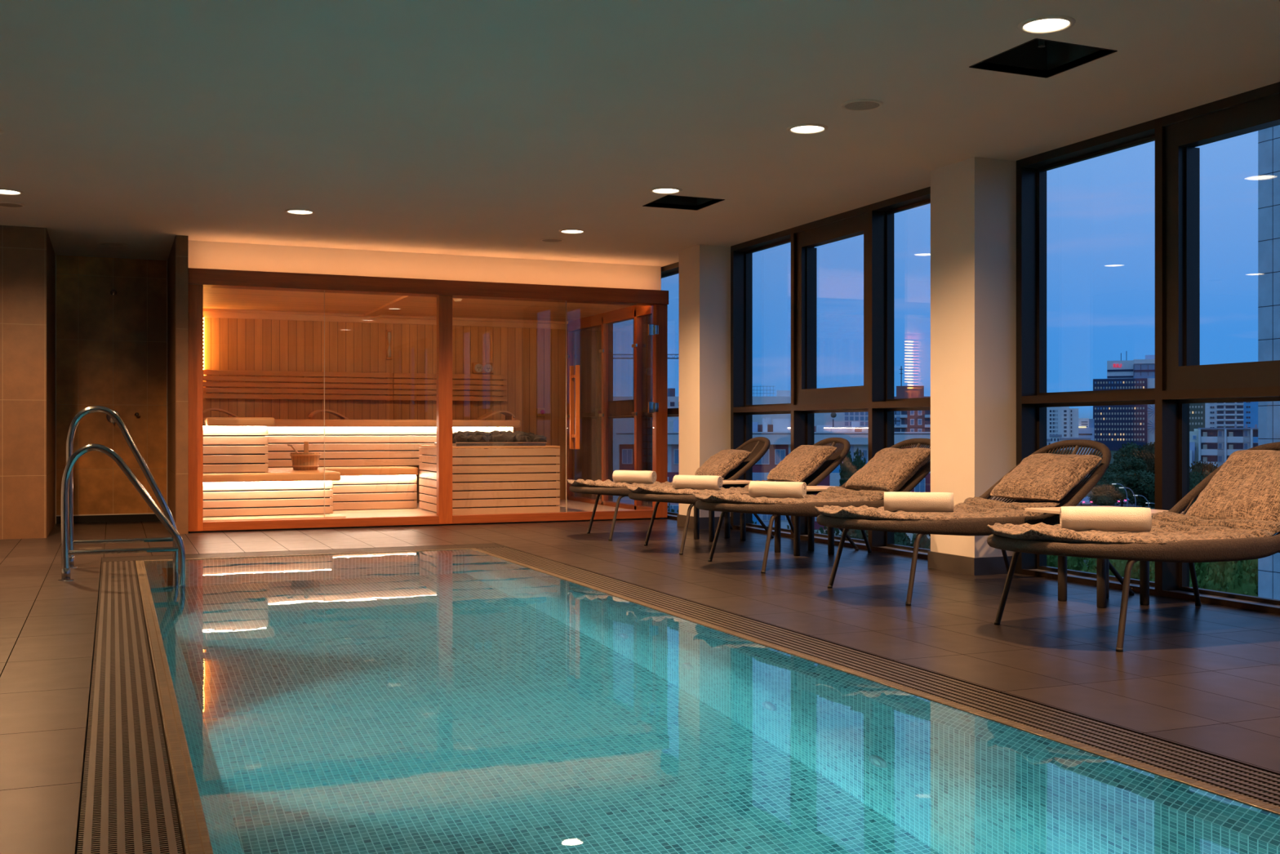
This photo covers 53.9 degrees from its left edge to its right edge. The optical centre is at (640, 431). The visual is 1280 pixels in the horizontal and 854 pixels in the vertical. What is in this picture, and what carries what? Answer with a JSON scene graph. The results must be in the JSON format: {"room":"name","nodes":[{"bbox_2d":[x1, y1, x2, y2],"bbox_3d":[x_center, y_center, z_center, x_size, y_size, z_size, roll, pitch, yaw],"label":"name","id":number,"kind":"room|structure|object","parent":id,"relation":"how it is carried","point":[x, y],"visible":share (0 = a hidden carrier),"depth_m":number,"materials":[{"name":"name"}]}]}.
{"room":"spa","nodes":[
{"label":"spa","id":0,"kind":"room"},
{"bbox_2d":[0,225,45,539],"bbox_3d":[-6.135,-0.390,10.494,2.200,2.500,1.700,0,0,-23],"label":"wall","id":1,"kind":"structure","parent":0,"point":[22,249],"depth_m":10.07,"materials":[{"name":"tile"}]},
{"bbox_2d":[45,227,55,537],"bbox_3d":[-5.119,-0.390,10.922,0.006,2.500,1.696,0,0,-23],"label":"wall","id":2,"kind":"structure","parent":0,"point":[50,254],"depth_m":10.61,"materials":[{"name":"tile"}]},
{"bbox_2d":[56,255,166,515],"bbox_3d":[-5.013,-0.425,11.941,0.978,2.430,0.100,0,0,-23],"label":"wall","id":3,"kind":"structure","parent":0,"point":[111,350],"depth_m":11.88,"materials":[{"name":"stone"}]},
{"bbox_2d":[56,514,159,524],"bbox_3d":[-5.002,0.825,11.915,0.962,0.070,0.055,0,0,-23],"label":"trim","id":4,"kind":"structure","parent":3,"relation":"attached to","point":[123,517],"depth_m":11.89,"materials":[{"name":"black"}]},
{"bbox_2d":[55,254,167,524],"bbox_3d":[-4.990,-0.390,11.887,0.978,2.500,0.015,0,0,-23],"label":"trim","id":5,"kind":"structure","parent":3,"relation":"attached to","point":[55,255],"depth_m":11.86,"materials":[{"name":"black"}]},
{"bbox_2d":[167,235,188,533],"bbox_3d":[-4.168,-0.390,11.319,0.099,2.500,1.700,0,0,-23],"label":"wall","id":6,"kind":"structure","parent":0,"point":[182,242],"depth_m":10.55,"materials":[{"name":"tile"}]},
{"bbox_2d":[188,240,661,290],"bbox_3d":[-1.863,-1.506,11.700,4.447,0.268,0.100,0,0,-23],"label":"wall","id":7,"kind":"structure","parent":0,"point":[202,254],"depth_m":11.56,"materials":[{"name":"white paint"}]},
{"bbox_2d":[641,262,679,519],"bbox_3d":[0.276,-0.390,12.646,0.190,2.500,1.170,0,0,-23],"label":"window","id":8,"kind":"structure","parent":7,"relation":"in","point":[671,269],"depth_m":13.17,"materials":[{"name":"brown metal"}]},
{"bbox_2d":[574,327,595,498],"bbox_3d":[-0.689,-0.390,14.947,0.190,2.500,0.500,0,0,-23],"label":"trim","id":9,"kind":"structure","parent":0,"point":[582,338],"depth_m":14.71,"materials":[{"name":"brown wood"}]},
{"bbox_2d":[582,326,613,501],"bbox_3d":[-0.495,-0.390,14.486,0.190,2.500,0.500,0,0,-23],"label":"window","id":10,"kind":"structure","parent":0,"point":[593,415],"depth_m":14.29,"materials":[{"name":"brown metal"}]},
{"bbox_2d":[597,315,652,506],"bbox_3d":[-0.174,-0.390,13.720,0.190,2.500,1.160,0,0,-23],"label":"window","id":11,"kind":"structure","parent":0,"point":[621,408],"depth_m":13.40,"materials":[{"name":"wood"}]},
{"bbox_2d":[0,0,1279,266],"bbox_3d":[-1.122,-1.655,6.090,7.840,0.030,16.500,0,0,-23],"label":"ceiling","id":12,"kind":"structure","parent":0,"point":[486,128],"depth_m":6.38,"materials":[{"name":"paint"}]},
{"bbox_2d":[0,187,23,195],"bbox_3d":[-4.335,-1.635,8.592,0.224,0.009,0.224,0,0,-23],"label":"recessed light","id":13,"kind":"object","parent":12,"relation":"in","point":[2,191],"visible":1,"depth_m":8.61,"materials":[{"name":"beige"}]},
{"bbox_2d":[0,201,25,208],"bbox_3d":[-4.558,-1.636,9.084,0.210,0.008,0.210,0,0,-23],"label":"ceiling speaker","id":14,"kind":"object","parent":12,"relation":"attached to","point":[5,204],"visible":1,"depth_m":9.08,"materials":[{"name":"beige"}]},
{"bbox_2d":[284,208,315,214],"bbox_3d":[-2.537,-1.635,9.379,0.224,0.009,0.224,0,0,-23],"label":"recessed light","id":15,"kind":"object","parent":12,"relation":"in","point":[297,211],"visible":1,"depth_m":9.38,"materials":[{"name":"beige"}]},
{"bbox_2d":[558,228,586,233],"bbox_3d":[-0.557,-1.635,10.296,0.224,0.009,0.224,0,0,-23],"label":"recessed light","id":16,"kind":"object","parent":12,"relation":"in","point":[566,230],"visible":1,"depth_m":10.29,"materials":[{"name":"beige"}]},
{"bbox_2d":[649,186,682,194],"bbox_3d":[0.174,-1.635,8.553,0.224,0.009,0.224,0,0,-23],"label":"recessed light","id":17,"kind":"object","parent":12,"relation":"in","point":[663,190],"visible":1,"depth_m":8.55,"materials":[{"name":"beige"}]},
{"bbox_2d":[653,188,678,192],"bbox_3d":[0.174,-1.637,8.553,0.176,0.001,0.176,0,0,-23],"label":"diffuser","id":18,"kind":"object","parent":17,"relation":"attached to","point":[663,190],"depth_m":8.55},
{"bbox_2d":[642,195,724,210],"bbox_3d":[0.307,-1.791,9.023,0.443,0.308,0.463,0,0,-23],"label":"ceiling hatch","id":19,"kind":"object","parent":12,"relation":"attached to","point":[681,201],"visible":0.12,"depth_m":9.24,"materials":[{"name":"black"}]},
{"bbox_2d":[786,123,828,133],"bbox_3d":[0.905,-1.635,6.810,0.224,0.009,0.224,0,0,-23],"label":"recessed light","id":20,"kind":"object","parent":12,"relation":"in","point":[804,128],"visible":1,"depth_m":6.80,"materials":[{"name":"beige"}]},
{"bbox_2d":[791,125,823,133],"bbox_3d":[0.905,-1.637,6.810,0.176,0.001,0.176,0,0,-23],"label":"diffuser","id":21,"kind":"object","parent":20,"relation":"attached to","point":[806,129],"depth_m":6.82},
{"bbox_2d":[840,98,883,111],"bbox_3d":[1.114,-1.636,6.312,0.210,0.008,0.210,0,0,-23],"label":"ceiling speaker","id":22,"kind":"object","parent":12,"relation":"attached to","point":[862,104],"visible":1,"depth_m":6.30,"materials":[{"name":"beige"}]},
{"bbox_2d":[844,101,879,110],"bbox_3d":[1.114,-1.634,6.312,0.172,0.001,0.172,0,0,-23],"label":"grille","id":23,"kind":"object","parent":22,"relation":"attached to","point":[863,105],"depth_m":6.31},
{"bbox_2d":[968,38,1117,78],"bbox_3d":[1.768,-1.791,5.540,0.443,0.308,0.448,0,0,-23],"label":"ceiling vent","id":24,"kind":"object","parent":12,"relation":"attached to","point":[1037,54],"visible":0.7,"depth_m":5.75,"materials":[{"name":"black"}]},
{"bbox_2d":[1017,14,1075,34],"bbox_3d":[1.636,-1.635,5.067,0.224,0.009,0.224,0,0,-23],"label":"recessed light","id":25,"kind":"object","parent":12,"relation":"in","point":[1043,24],"visible":1,"depth_m":5.06,"materials":[{"name":"beige"}]},
{"bbox_2d":[1023,18,1069,31],"bbox_3d":[1.636,-1.637,5.067,0.176,0.001,0.176,0,0,-23],"label":"diffuser","id":26,"kind":"object","parent":25,"relation":"attached to","point":[1049,24],"depth_m":5.08,"materials":[{"name":"plastic"}]},
{"bbox_2d":[0,517,1279,853],"bbox_3d":[-1.122,0.920,6.090,7.840,0.120,16.500,0,0,-23],"label":"floor","id":27,"kind":"structure","parent":0,"point":[1205,678],"depth_m":5.54,"materials":[{"name":"tile"}]},
{"bbox_2d":[188,267,668,532],"bbox_3d":[-2.303,-0.265,12.754,4.443,2.250,2.815,0,0,-23],"label":"cabin","id":28,"kind":"object","parent":27,"relation":"on","point":[254,320],"visible":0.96,"depth_m":13.27,"materials":[{"name":"brown wood"}]},
{"bbox_2d":[203,468,341,516],"bbox_3d":[-3.591,0.567,11.854,1.315,0.387,1.260,0,0,-23],"label":"bench","id":29,"kind":"object","parent":28,"relation":"attached to","point":[275,491],"visible":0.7,"depth_m":11.33,"materials":[{"name":"brown wood"}]},
{"bbox_2d":[203,417,275,473],"bbox_3d":[-3.938,0.123,11.925,0.730,0.496,1.660,0,0,-23],"label":"bench","id":30,"kind":"object","parent":29,"relation":"on","point":[230,444],"visible":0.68,"depth_m":11.22,"materials":[{"name":"brown wood"}]},
{"bbox_2d":[203,408,239,417],"bbox_3d":[-4.230,-0.179,12.648,0.380,0.106,0.280,0,0,-23],"label":"headrest cover","id":31,"kind":"object","parent":30,"relation":"on","point":[210,409],"visible":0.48,"depth_m":12.54,"materials":[{"name":"brown wood"}]},
{"bbox_2d":[289,441,320,470],"bbox_3d":[-3.233,0.235,12.145,0.292,0.275,0.292,0,0,-23],"label":"bucket","id":32,"kind":"object","parent":29,"relation":"on","point":[305,460],"visible":1,"depth_m":12.04,"materials":[{"name":"brown wood"}]},
{"bbox_2d":[290,452,320,470],"bbox_3d":[-3.233,0.289,12.145,0.286,0.168,0.286,0,0,-23],"label":"tub","id":33,"kind":"object","parent":32,"relation":"in","point":[300,460],"depth_m":12.04,"materials":[{"name":"brown wood"}]},
{"bbox_2d":[203,514,346,521],"bbox_3d":[-3.303,0.779,11.174,1.310,0.037,0.325,0,0,-23],"label":"light strip","id":34,"kind":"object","parent":28,"relation":"on","point":[314,516],"depth_m":11.15,"materials":[{"name":"plastic"}]},
{"bbox_2d":[203,368,506,401],"bbox_3d":[-3.130,-0.495,13.812,3.430,0.310,0.095,0,0,-23],"label":"backrest","id":35,"kind":"object","parent":28,"relation":"attached to","point":[207,384],"visible":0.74,"depth_m":13.72,"materials":[{"name":"brown wood"}]},
{"bbox_2d":[317,466,417,510],"bbox_3d":[-2.857,0.588,13.045,1.020,0.430,0.490,0,0,-23],"label":"bench","id":36,"kind":"object","parent":28,"relation":"on","point":[378,487],"visible":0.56,"depth_m":12.89,"materials":[{"name":"brown wood"}]},
{"bbox_2d":[386,329,392,359],"bbox_3d":[-2.790,-0.965,13.972,0.060,0.330,0.068,0,0,-23],"label":"timer","id":37,"kind":"object","parent":28,"relation":"attached to","point":[388,332],"visible":1,"depth_m":13.96,"materials":[{"name":"brown wood"}]},
{"bbox_2d":[265,418,520,467],"bbox_3d":[-2.761,0.123,13.644,2.860,0.496,0.660,0,0,-23],"label":"bench","id":38,"kind":"object","parent":28,"relation":"attached to","point":[348,442],"visible":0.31,"depth_m":13.27,"materials":[{"name":"brown wood"}]},
{"bbox_2d":[308,408,348,419],"bbox_3d":[-3.327,-0.179,13.417,0.380,0.106,0.280,0,0,-23],"label":"headrest cover","id":39,"kind":"object","parent":38,"relation":"on","point":[313,416],"visible":0.98,"depth_m":13.33,"materials":[{"name":"brown wood"}]},
{"bbox_2d":[475,410,515,419],"bbox_3d":[-1.631,-0.179,14.129,0.380,0.106,0.280,0,0,-23],"label":"headrest cover","id":40,"kind":"object","parent":38,"relation":"on","point":[508,415],"visible":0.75,"depth_m":14.07,"materials":[{"name":"brown wood"}]},
{"bbox_2d":[472,362,493,373],"bbox_3d":[-1.799,-0.723,14.401,0.250,0.125,0.044,0,0,-23],"label":"gauge","id":41,"kind":"object","parent":28,"relation":"attached to","point":[477,367],"visible":1,"depth_m":14.39,"materials":[{"name":"brown wood"}]},
{"bbox_2d":[419,430,559,515],"bbox_3d":[-1.536,0.395,12.623,1.070,0.810,1.370,0,0,-23],"label":"heater","id":42,"kind":"object","parent":28,"relation":"on","point":[517,478],"depth_m":12.03,"materials":[{"name":"brown wood"}]},
{"bbox_2d":[434,442,545,448],"bbox_3d":[-1.498,0.139,12.455,0.890,0.053,0.870,0,0,-23],"label":"tray","id":43,"kind":"object","parent":42,"relation":"on","point":[457,444],"depth_m":12.03,"materials":[{"name":"metal"}]},
{"bbox_2d":[567,436,773,540],"bbox_3d":[0.237,0.453,10.414,1.668,0.814,1.001,0,0,-16],"label":"sun lounger","id":44,"kind":"object","parent":27,"relation":"on","point":[757,446],"visible":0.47,"depth_m":10.18,"materials":[{"name":"wicker"}]},
{"bbox_2d":[612,470,656,483],"bbox_3d":[-0.047,0.376,10.371,0.362,0.107,0.103,0,0,27],"label":"rolled towel","id":45,"kind":"object","parent":44,"relation":"on","point":[618,476],"visible":1,"depth_m":10.33,"materials":[{"name":"white fabric"}]},
{"bbox_2d":[694,448,751,477],"bbox_3d":[0.682,0.273,10.501,0.307,0.247,0.560,0,0,-18],"label":"cushion","id":46,"kind":"object","parent":44,"relation":"on","point":[725,461],"visible":0.89,"depth_m":10.31,"materials":[{"name":"fabric"}]},
{"bbox_2d":[76,543,1279,853],"bbox_3d":[-0.253,1.520,4.007,2.777,1.320,11.085,0,0,-23],"label":"swimming pool","id":47,"kind":"object","parent":27,"relation":"in","point":[193,830],"depth_m":3.79,"materials":[{"name":"tile"}]},
{"bbox_2d":[57,405,185,581],"bbox_3d":[-3.173,0.635,7.706,0.691,1.597,0.817,0,0,-23],"label":"pool ladder","id":48,"kind":"object","parent":47,"relation":"attached to","point":[68,552],"visible":0.72,"depth_m":7.47,"materials":[{"name":"metal"}]},
{"bbox_2d":[143,549,1279,853],"bbox_3d":[-0.260,0.863,3.995,2.230,0.001,10.370,0,0,-23],"label":"pool water","id":49,"kind":"object","parent":47,"relation":"in","point":[458,701],"visible":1,"depth_m":3.45,"materials":[{"name":"liquid"}]},
{"bbox_2d":[693,479,751,542],"bbox_3d":[0.630,0.627,9.980,0.570,0.465,0.570,0,0,-23],"label":"side table","id":50,"kind":"object","parent":27,"relation":"on","point":[727,483],"visible":0.58,"depth_m":9.89,"materials":[{"name":"black"}]},
{"bbox_2d":[626,437,858,554],"bbox_3d":[0.727,0.453,9.325,1.668,0.814,1.000,0,0,-19],"label":"sun lounger","id":51,"kind":"object","parent":27,"relation":"on","point":[668,494],"visible":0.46,"depth_m":9.11,"materials":[{"name":"wicker"}]},
{"bbox_2d":[672,475,723,489],"bbox_3d":[0.422,0.376,9.240,0.362,0.107,0.103,0,0,27],"label":"rolled towel","id":52,"kind":"object","parent":51,"relation":"on","point":[679,482],"visible":0.99,"depth_m":9.20,"materials":[{"name":"white fabric"}]},
{"bbox_2d":[766,444,837,481],"bbox_3d":[1.200,0.239,9.395,0.320,0.273,0.562,0,0,-19],"label":"cushion","id":53,"kind":"object","parent":51,"relation":"on","point":[803,460],"visible":0.99,"depth_m":9.23,"materials":[{"name":"fabric"}]},
{"bbox_2d":[774,484,835,555],"bbox_3d":[1.157,0.627,8.878,0.570,0.465,0.570,0,0,-23],"label":"side table","id":54,"kind":"object","parent":27,"relation":"on","point":[812,490],"visible":0.57,"depth_m":8.79,"materials":[{"name":"black"}]},
{"bbox_2d":[693,438,930,573],"bbox_3d":[1.153,0.453,8.204,1.668,0.814,1.000,0,0,-23],"label":"sun lounger","id":55,"kind":"object","parent":27,"relation":"on","point":[841,496],"visible":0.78,"depth_m":7.86,"materials":[{"name":"fabric"}]},
{"bbox_2d":[748,480,806,497],"bbox_3d":[0.884,0.376,8.100,0.362,0.107,0.104,0,0,25],"label":"rolled towel","id":56,"kind":"object","parent":55,"relation":"on","point":[767,489],"visible":0.99,"depth_m":8.06,"materials":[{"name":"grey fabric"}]},
{"bbox_2d":[844,447,930,491],"bbox_3d":[1.635,0.252,8.298,0.337,0.294,0.620,0,0,-20],"label":"cushion","id":57,"kind":"object","parent":55,"relation":"on","point":[890,468],"visible":0.97,"depth_m":8.15,"materials":[{"name":"fabric"}]},
{"bbox_2d":[814,439,1133,605],"bbox_3d":[1.734,0.453,6.794,1.668,0.814,1.000,0,0,-23],"label":"sun lounger","id":58,"kind":"object","parent":27,"relation":"on","point":[971,517],"visible":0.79,"depth_m":6.52,"materials":[{"name":"fabric"}]},
{"bbox_2d":[884,491,953,511],"bbox_3d":[1.481,0.376,6.691,0.362,0.107,0.103,0,0,13],"label":"rolled towel","id":59,"kind":"object","parent":58,"relation":"on","point":[906,501],"visible":0.99,"depth_m":6.65,"materials":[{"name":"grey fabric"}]},
{"bbox_2d":[989,453,1102,501],"bbox_3d":[2.222,0.251,6.918,0.314,0.256,0.561,0,0,-24],"label":"cushion","id":60,"kind":"object","parent":58,"relation":"on","point":[1039,477],"visible":1,"depth_m":6.80,"materials":[{"name":"fabric"}]},
{"bbox_2d":[1024,506,1185,608],"bbox_3d":[2.324,0.627,6.315,0.570,0.465,0.570,0,0,-23],"label":"side table","id":61,"kind":"object","parent":27,"relation":"on","point":[1102,565],"visible":0.46,"depth_m":6.23,"materials":[{"name":"black"}]},
{"bbox_2d":[986,441,1279,651],"bbox_3d":[2.281,0.453,5.489,1.668,0.814,1.000,0,0,-23],"label":"sun lounger","id":62,"kind":"object","parent":27,"relation":"on","point":[1173,536],"visible":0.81,"depth_m":5.13,"materials":[{"name":"fabric"}]},
{"bbox_2d":[1059,506,1151,532],"bbox_3d":[1.990,0.376,5.386,0.362,0.107,0.103,0,0,13],"label":"rolled towel","id":63,"kind":"object","parent":62,"relation":"on","point":[1077,518],"visible":0.99,"depth_m":5.35,"materials":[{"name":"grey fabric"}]},
{"bbox_2d":[1185,449,1279,522],"bbox_3d":[2.746,0.260,5.630,0.331,0.351,0.561,0,0,-17],"label":"cushion","id":64,"kind":"object","parent":62,"relation":"on","point":[1246,486],"visible":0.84,"depth_m":5.61,"materials":[{"name":"fabric"}]},
{"bbox_2d":[676,244,730,528],"bbox_3d":[0.573,-0.390,11.301,0.322,2.500,0.464,0,0,-23],"label":"pillar","id":65,"kind":"structure","parent":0,"point":[704,270],"depth_m":11.12,"materials":[{"name":"white paint"}]},
{"bbox_2d":[730,227,814,537],"bbox_3d":[1.106,-0.390,10.668,0.190,2.500,1.120,0,0,-23],"label":"window","id":66,"kind":"structure","parent":0,"point":[742,408],"depth_m":11.11,"materials":[{"name":"brown metal"}]},
{"bbox_2d":[793,204,893,550],"bbox_3d":[1.541,-0.390,9.630,0.190,2.500,1.130,0,0,-23],"label":"window","id":67,"kind":"structure","parent":0,"point":[864,220],"depth_m":9.35,"materials":[{"name":"brown metal"}]},
{"bbox_2d":[871,186,930,559],"bbox_3d":[1.982,-0.390,8.579,0.190,2.500,1.150,0,0,-23],"label":"window","id":68,"kind":"structure","parent":0,"point":[922,197],"depth_m":8.97,"materials":[{"name":"brown metal"}]},
{"bbox_2d":[927,156,1016,575],"bbox_3d":[2.051,-0.390,7.778,0.322,2.500,0.464,0,0,-23],"label":"pillar","id":69,"kind":"structure","parent":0,"point":[973,200],"depth_m":7.61,"materials":[{"name":"white paint"}]},
{"bbox_2d":[1016,116,1189,595],"bbox_3d":[2.589,-0.390,7.131,0.190,2.500,1.150,0,0,-23],"label":"window","id":70,"kind":"structure","parent":0,"point":[1033,399],"depth_m":7.36,"materials":[{"name":"brown metal"}]},
{"bbox_2d":[1162,81,1279,614],"bbox_3d":[3.030,-0.390,6.080,0.190,2.500,1.130,0,0,-23],"label":"window","id":71,"kind":"structure","parent":0,"point":[1186,380],"depth_m":6.49,"materials":[{"name":"brown metal"}]},
{"label":"outside","id":72,"kind":"structure","parent":0,"visible":0},
{"bbox_2d":[1080,450,1155,566],"bbox_3d":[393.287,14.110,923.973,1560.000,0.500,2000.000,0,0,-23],"label":"ground","id":73,"kind":"structure","parent":72,"point":[1113,452],"depth_m":284.11,"materials":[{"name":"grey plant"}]},
{"bbox_2d":[613,388,679,502],"bbox_3d":[1.761,2.774,247.601,14.748,22.172,15.050,0,0,2],"label":"flats","id":74,"kind":"structure","parent":73,"relation":"on","point":[620,424],"depth_m":240.24,"materials":[{"name":"concrete"}]},
{"bbox_2d":[752,390,791,431],"bbox_3d":[25.114,2.385,257.515,13.136,22.951,15.100,0,0,6],"label":"block","id":75,"kind":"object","parent":73,"relation":"on","point":[782,396],"visible":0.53,"depth_m":250.00,"materials":[{"name":"grey concrete"}]},
{"bbox_2d":[616,417,930,542],"bbox_3d":[17.419,6.163,136.888,38.337,15.394,15.450,0,0,7],"label":"building","id":76,"kind":"structure","parent":73,"relation":"on","point":[779,434],"depth_m":130.59,"materials":[{"name":"grey concrete"}]},
{"bbox_2d":[815,525,868,538],"bbox_3d":[11.877,9.632,75.108,4.299,8.510,4.430,0,0,18],"label":"tree","id":77,"kind":"object","parent":73,"relation":"on","point":[853,533],"visible":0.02,"depth_m":74.37,"materials":[{"name":"green plant"}]},
{"bbox_2d":[839,448,866,532],"bbox_3d":[18.050,7.574,104.858,2.844,12.651,2.848,0,0,-9],"label":"tree","id":78,"kind":"object","parent":73,"relation":"on","point":[846,467],"visible":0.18,"depth_m":104.65,"materials":[{"name":"green plant"}]},
{"bbox_2d":[814,411,900,431],"bbox_3d":[52.270,3.683,307.440,21.348,20.354,16.050,0,0,9],"label":"block","id":79,"kind":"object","parent":73,"relation":"on","point":[842,419],"visible":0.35,"depth_m":299.79,"materials":[{"name":"grey concrete"}]},
{"bbox_2d":[893,365,930,431],"bbox_3d":[82.163,-2.841,377.328,19.094,33.401,17.000,0,0,12],"label":"flats","id":80,"kind":"structure","parent":73,"relation":"on","point":[910,420],"depth_m":370.28,"materials":[{"name":"brick"}]},
{"bbox_2d":[893,532,930,549],"bbox_3d":[15.237,9.525,69.891,4.013,8.724,4.134,0,0,8],"label":"tree","id":81,"kind":"object","parent":73,"relation":"on","point":[900,538],"visible":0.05,"depth_m":69.88,"materials":[{"name":"green plant"}]},
{"bbox_2d":[1046,406,1078,438],"bbox_3d":[207.963,0.220,629.947,21.647,27.280,20.050,0,0,18],"label":"block","id":82,"kind":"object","parent":73,"relation":"on","point":[1064,420],"visible":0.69,"depth_m":619.35,"materials":[{"name":"concrete"}]},
{"bbox_2d":[1050,555,1084,571],"bbox_3d":[24.116,9.819,69.784,3.665,8.132,3.298,0,0,9],"label":"tree","id":83,"kind":"object","parent":73,"relation":"on","point":[1076,563],"visible":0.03,"depth_m":68.81,"materials":[{"name":"green plant"}]},
{"bbox_2d":[1059,437,1090,475],"bbox_3d":[133.675,7.917,386.710,9.018,11.886,15.000,0,0,19],"label":"house","id":84,"kind":"structure","parent":73,"relation":"on","point":[1060,438],"depth_m":379.62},
{"bbox_2d":[1078,417,1094,452],"bbox_3d":[251.131,3.294,709.191,9.141,21.133,20.400,0,0,19],"label":"block","id":85,"kind":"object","parent":73,"relation":"on","point":[1086,425],"visible":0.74,"depth_m":700.79,"materials":[{"name":"white concrete"}]},
{"bbox_2d":[1081,558,1121,576],"bbox_3d":[19.884,9.728,55.221,3.455,8.317,3.110,0,0,-9],"label":"tree","id":86,"kind":"object","parent":73,"relation":"on","point":[1092,569],"visible":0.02,"depth_m":55.74,"materials":[{"name":"green plant"}]},
{"bbox_2d":[1088,462,1123,480],"bbox_3d":[100.154,10.298,269.658,7.988,7.169,7.978,0,0,-43],"label":"tree","id":87,"kind":"object","parent":73,"relation":"on","point":[1114,467],"visible":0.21,"depth_m":268.73,"materials":[{"name":"green plant"}]},
{"bbox_2d":[1088,479,1129,506],"bbox_3d":[74.399,10.649,199.731,6.079,6.461,5.549,0,0,-7],"label":"tree","id":88,"kind":"object","parent":73,"relation":"on","point":[1104,494],"visible":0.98,"depth_m":198.44,"materials":[{"name":"green plant"}]},
{"bbox_2d":[1083,557,1139,578],"bbox_3d":[25.504,9.649,67.667,3.254,8.476,4.494,0,0,18],"label":"tree","id":89,"kind":"object","parent":73,"relation":"on","point":[1119,565],"visible":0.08,"depth_m":65.79,"materials":[{"name":"green plant"}]},
{"bbox_2d":[1102,471,1129,506],"bbox_3d":[81.938,10.369,214.993,6.960,7.026,7.624,0,0,-2],"label":"tree","id":90,"kind":"object","parent":73,"relation":"on","point":[1111,476],"visible":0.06,"depth_m":216.09,"materials":[{"name":"green plant"}]},
{"bbox_2d":[1093,352,1155,450],"bbox_3d":[361.981,-22.193,926.777,51.963,72.107,60.050,0,0,21],"label":"tower","id":91,"kind":"structure","parent":73,"relation":"on","point":[1115,426],"depth_m":900.93,"materials":[{"name":"grey concrete"}]},
{"bbox_2d":[1109,456,1147,472],"bbox_3d":[107.463,9.692,280.419,9.653,8.389,9.664,0,0,-24],"label":"tree","id":92,"kind":"object","parent":73,"relation":"on","point":[1135,464],"visible":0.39,"depth_m":277.53,"materials":[{"name":"green plant"}]},
{"bbox_2d":[1115,469,1155,507],"bbox_3d":[84.328,10.086,209.632,9.308,7.596,9.319,0,0,-31],"label":"tree","id":93,"kind":"object","parent":73,"relation":"on","point":[1131,479],"visible":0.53,"depth_m":208.01,"materials":[{"name":"green plant"}]},
{"bbox_2d":[1117,441,1155,458],"bbox_3d":[120.214,8.066,300.460,11.398,11.660,10.405,0,0,24],"label":"tree","id":94,"kind":"object","parent":73,"relation":"on","point":[1131,450],"visible":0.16,"depth_m":298.48,"materials":[{"name":"green plant"}]},
{"bbox_2d":[1138,473,1155,508],"bbox_3d":[86.021,10.365,204.902,9.097,7.034,9.087,0,0,22],"label":"tree","id":95,"kind":"object","parent":73,"relation":"on","point":[1148,486],"visible":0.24,"depth_m":204.04,"materials":[{"name":"green plant"}]},
{"bbox_2d":[1140,441,1155,474],"bbox_3d":[118.304,8.151,289.722,4.938,11.489,5.025,0,0,-38],"label":"tree","id":96,"kind":"object","parent":73,"relation":"on","point":[1148,451],"visible":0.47,"depth_m":288.94,"materials":[{"name":"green plant"}]},
{"bbox_2d":[1149,560,1155,582],"bbox_3d":[26.008,9.685,61.840,2.921,8.402,3.246,0,0,35],"label":"tree","id":97,"kind":"object","parent":73,"relation":"on","point":[1152,564],"visible":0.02,"depth_m":61.47,"materials":[{"name":"green plant"}]},
{"bbox_2d":[1189,471,1203,488],"bbox_3d":[60.833,9.099,140.189,4.255,9.580,3.884,0,0,-6],"label":"tree","id":98,"kind":"object","parent":73,"relation":"on","point":[1195,480],"visible":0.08,"depth_m":139.82,"materials":[{"name":"green plant"}]},
{"bbox_2d":[1189,403,1204,431],"bbox_3d":[364.075,-8.334,839.925,24.055,44.388,40.050,0,0,24],"label":"office block","id":99,"kind":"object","parent":73,"relation":"on","point":[1197,411],"visible":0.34,"depth_m":818.71,"materials":[{"name":"concrete"}]},
{"bbox_2d":[1189,460,1208,478],"bbox_3d":[65.501,8.629,147.979,3.847,10.529,3.780,0,0,-23],"label":"tree","id":100,"kind":"object","parent":73,"relation":"on","point":[1198,467],"visible":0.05,"depth_m":146.89,"materials":[{"name":"green plant"}]},
{"bbox_2d":[1189,568,1232,592],"bbox_3d":[22.452,9.640,49.903,3.580,8.495,2.592,0,0,9],"label":"tree","id":101,"kind":"object","parent":73,"relation":"on","point":[1212,584],"visible":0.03,"depth_m":49.70,"materials":[{"name":"green plant"}]},
{"bbox_2d":[1189,560,1236,582],"bbox_3d":[26.509,9.334,59.723,3.111,9.110,4.296,0,0,-2],"label":"tree","id":102,"kind":"object","parent":73,"relation":"on","point":[1198,567],"visible":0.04,"depth_m":58.74,"materials":[{"name":"green plant"}]},
{"bbox_2d":[1189,424,1257,471],"bbox_3d":[71.694,6.508,154.074,9.308,14.704,12.200,0,0,25],"label":"block","id":103,"kind":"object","parent":73,"relation":"on","point":[1213,445],"visible":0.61,"depth_m":150.19,"materials":[{"name":"white concrete"}]},
{"bbox_2d":[1200,559,1257,596],"bbox_3d":[27.445,9.441,57.886,3.552,8.895,3.948,0,0,11],"label":"tree","id":104,"kind":"object","parent":73,"relation":"on","point":[1242,580],"visible":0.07,"depth_m":56.78,"materials":[{"name":"green plant"}]},
{"bbox_2d":[1204,401,1257,427],"bbox_3d":[202.104,-1.615,426.184,19.234,30.951,16.700,0,0,25],"label":"apartment tower","id":105,"kind":"structure","parent":73,"relation":"on","point":[1217,415],"depth_m":420.10,"materials":[{"name":"concrete"}]},
{"bbox_2d":[1257,124,1279,599],"bbox_3d":[29.496,-15.140,28.959,11.200,58.000,26.600,0,0,-23],"label":"panelled wing","id":106,"kind":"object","parent":73,"relation":"on","point":[1268,139],"visible":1,"depth_m":38.67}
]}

